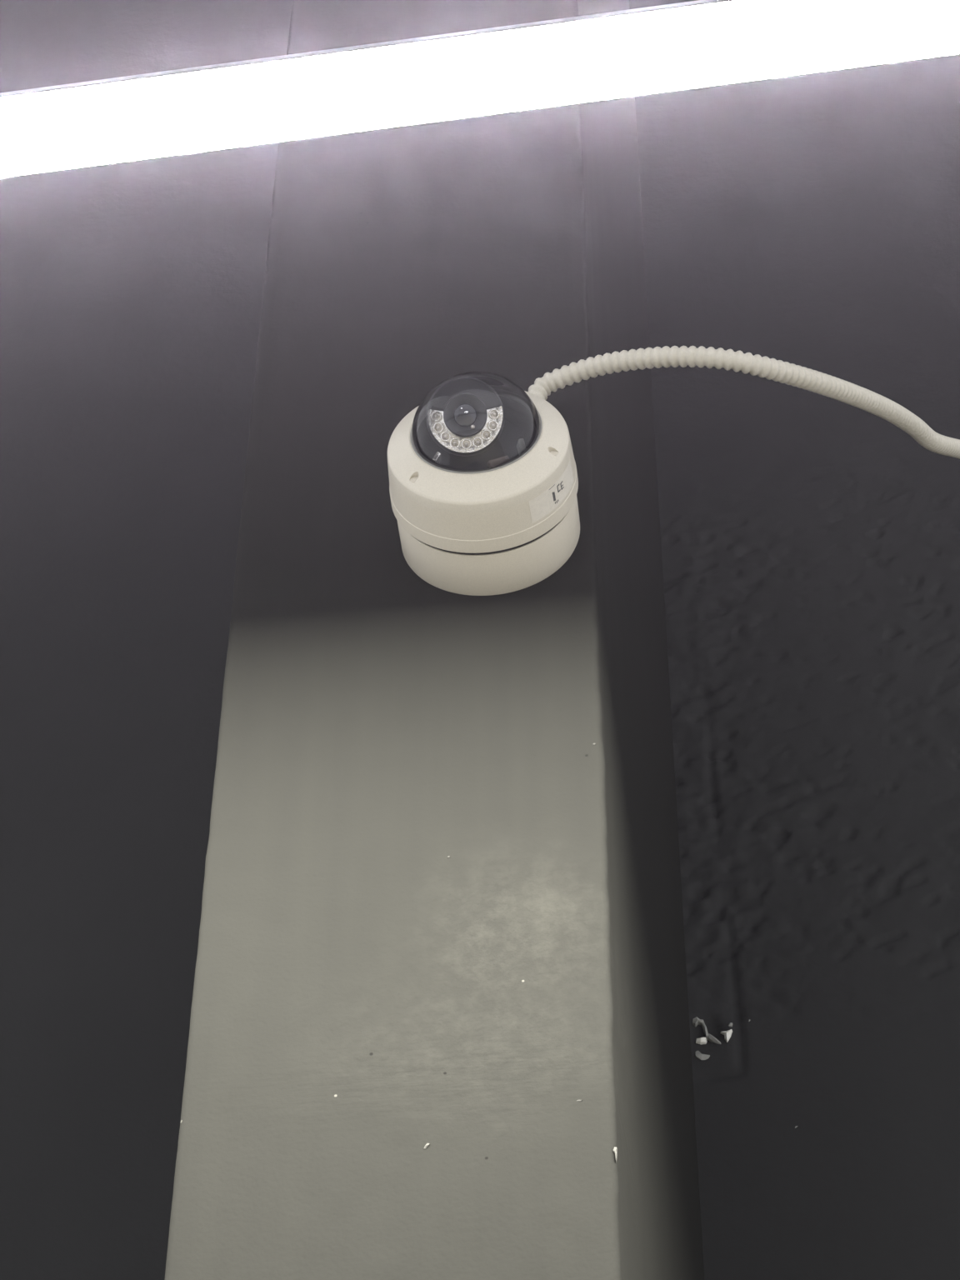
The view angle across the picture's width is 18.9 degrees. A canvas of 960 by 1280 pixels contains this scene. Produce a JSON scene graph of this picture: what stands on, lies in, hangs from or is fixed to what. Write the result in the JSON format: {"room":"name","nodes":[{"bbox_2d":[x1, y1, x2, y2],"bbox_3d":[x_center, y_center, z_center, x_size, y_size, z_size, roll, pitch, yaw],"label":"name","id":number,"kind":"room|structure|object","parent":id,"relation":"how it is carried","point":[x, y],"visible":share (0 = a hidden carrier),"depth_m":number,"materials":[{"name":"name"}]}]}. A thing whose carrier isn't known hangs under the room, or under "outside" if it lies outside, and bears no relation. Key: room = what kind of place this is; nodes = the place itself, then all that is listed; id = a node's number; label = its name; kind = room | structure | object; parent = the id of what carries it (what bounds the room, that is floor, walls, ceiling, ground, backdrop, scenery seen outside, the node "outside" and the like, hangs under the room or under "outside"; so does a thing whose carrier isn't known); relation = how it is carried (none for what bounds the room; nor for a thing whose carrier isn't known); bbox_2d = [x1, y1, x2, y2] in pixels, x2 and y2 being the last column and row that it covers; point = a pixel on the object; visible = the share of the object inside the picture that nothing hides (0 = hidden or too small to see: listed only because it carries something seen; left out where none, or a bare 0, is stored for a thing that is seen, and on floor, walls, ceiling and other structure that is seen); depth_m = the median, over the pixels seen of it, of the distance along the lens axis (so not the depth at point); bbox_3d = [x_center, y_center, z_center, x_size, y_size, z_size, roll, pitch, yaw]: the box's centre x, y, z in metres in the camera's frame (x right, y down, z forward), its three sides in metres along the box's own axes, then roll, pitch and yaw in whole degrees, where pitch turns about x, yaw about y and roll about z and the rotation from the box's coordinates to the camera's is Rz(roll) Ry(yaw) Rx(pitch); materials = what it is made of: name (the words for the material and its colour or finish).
{"room":"parking garage","nodes":[
{"label":"parking garage","id":0,"kind":"room"},
{"bbox_2d":[164,0,704,1279],"bbox_3d":[0.019,0.045,2.741,0.302,7.200,1.001,-4,-46,4],"label":"wall pier","id":1,"kind":"object","parent":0,"point":[439,1029],"visible":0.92,"depth_m":2.02,"materials":[{"name":"grey paint"}]},
{"bbox_2d":[387,370,579,595],"bbox_3d":[0.000,-0.130,2.096,0.138,0.140,0.142,-4,-46,4],"label":"dome camera","id":2,"kind":"object","parent":1,"relation":"attached to","point":[483,480],"visible":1,"depth_m":2.07,"materials":[{"name":"beige plastic"}]},
{"bbox_2d":[430,410,441,421],"bbox_3d":[-0.031,-0.160,2.067,0.007,0.005,0.006,3,-46,-2],"label":"led light","id":3,"kind":"object","parent":2,"relation":"on","point":[436,416],"depth_m":2.07,"materials":[{"name":"clear plastic"}]},
{"bbox_2d":[433,422,443,433],"bbox_3d":[-0.030,-0.152,2.067,0.007,0.005,0.006,3,-46,-2],"label":"led light","id":4,"kind":"object","parent":2,"relation":"on","point":[437,427],"depth_m":2.07,"materials":[{"name":"clear plastic"}]},
{"bbox_2d":[440,430,450,441],"bbox_3d":[-0.025,-0.146,2.067,0.007,0.005,0.006,3,-46,-2],"label":"led light","id":5,"kind":"object","parent":2,"relation":"on","point":[445,435],"depth_m":2.07,"materials":[{"name":"clear plastic"}]},
{"bbox_2d":[450,437,459,448],"bbox_3d":[-0.018,-0.141,2.067,0.007,0.005,0.006,3,-46,-2],"label":"led light","id":6,"kind":"object","parent":2,"relation":"on","point":[454,442],"depth_m":2.07,"materials":[{"name":"clear plastic"}]},
{"bbox_2d":[460,439,471,449],"bbox_3d":[-0.010,-0.140,2.067,0.007,0.005,0.006,3,-46,-2],"label":"led light","id":7,"kind":"object","parent":2,"relation":"on","point":[465,443],"depth_m":2.07,"materials":[{"name":"clear plastic"}]},
{"bbox_2d":[472,436,483,447],"bbox_3d":[-0.002,-0.142,2.068,0.007,0.005,0.006,3,-46,-2],"label":"led light","id":8,"kind":"object","parent":2,"relation":"on","point":[477,442],"depth_m":2.07,"materials":[{"name":"clear plastic"}]},
{"bbox_2d":[480,430,491,439],"bbox_3d":[0.005,-0.147,2.068,0.007,0.005,0.006,3,-46,-2],"label":"led light","id":9,"kind":"object","parent":2,"relation":"on","point":[485,434],"depth_m":2.07,"materials":[{"name":"clear plastic"}]},
{"bbox_2d":[487,420,498,430],"bbox_3d":[0.009,-0.154,2.068,0.007,0.005,0.006,3,-46,-2],"label":"led light","id":10,"kind":"object","parent":2,"relation":"on","point":[492,425],"depth_m":2.07,"materials":[{"name":"clear plastic"}]},
{"bbox_2d":[489,409,499,419],"bbox_3d":[0.010,-0.162,2.068,0.007,0.005,0.006,3,-46,-2],"label":"led light","id":11,"kind":"object","parent":2,"relation":"on","point":[493,413],"depth_m":2.07,"materials":[{"name":"clear plastic"}]},
{"bbox_2d":[528,345,959,459],"bbox_3d":[0.488,-0.119,2.743,0.199,0.798,1.220,-30,-53,26],"label":"corrugated hose","id":12,"kind":"object","parent":2,"relation":"attached to","point":[803,377],"visible":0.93,"depth_m":2.20,"materials":[{"name":"white plastic"}]},
{"bbox_2d":[0,0,959,1279],"bbox_3d":[0.160,0.400,3.079,6.600,7.200,0.014,-4,-46,4],"label":"wall","id":13,"kind":"structure","parent":0,"point":[810,543],"depth_m":3.53,"materials":[{"name":"grey paint"}]},
{"bbox_3d":[-0.107,-4.065,3.862,6.600,0.100,5.600,-4,-46,4],"label":"ceiling","id":14,"kind":"structure","parent":0,"visible":0},
{"bbox_2d":[0,0,959,179],"bbox_3d":[0.894,-1.833,3.143,4.006,4.012,0.063,-6,-47,6],"label":"lamp","id":15,"kind":"object","parent":14,"relation":"hanging from","point":[699,44],"visible":1,"depth_m":1.79,"materials":[{"name":"plastic"}]}
]}

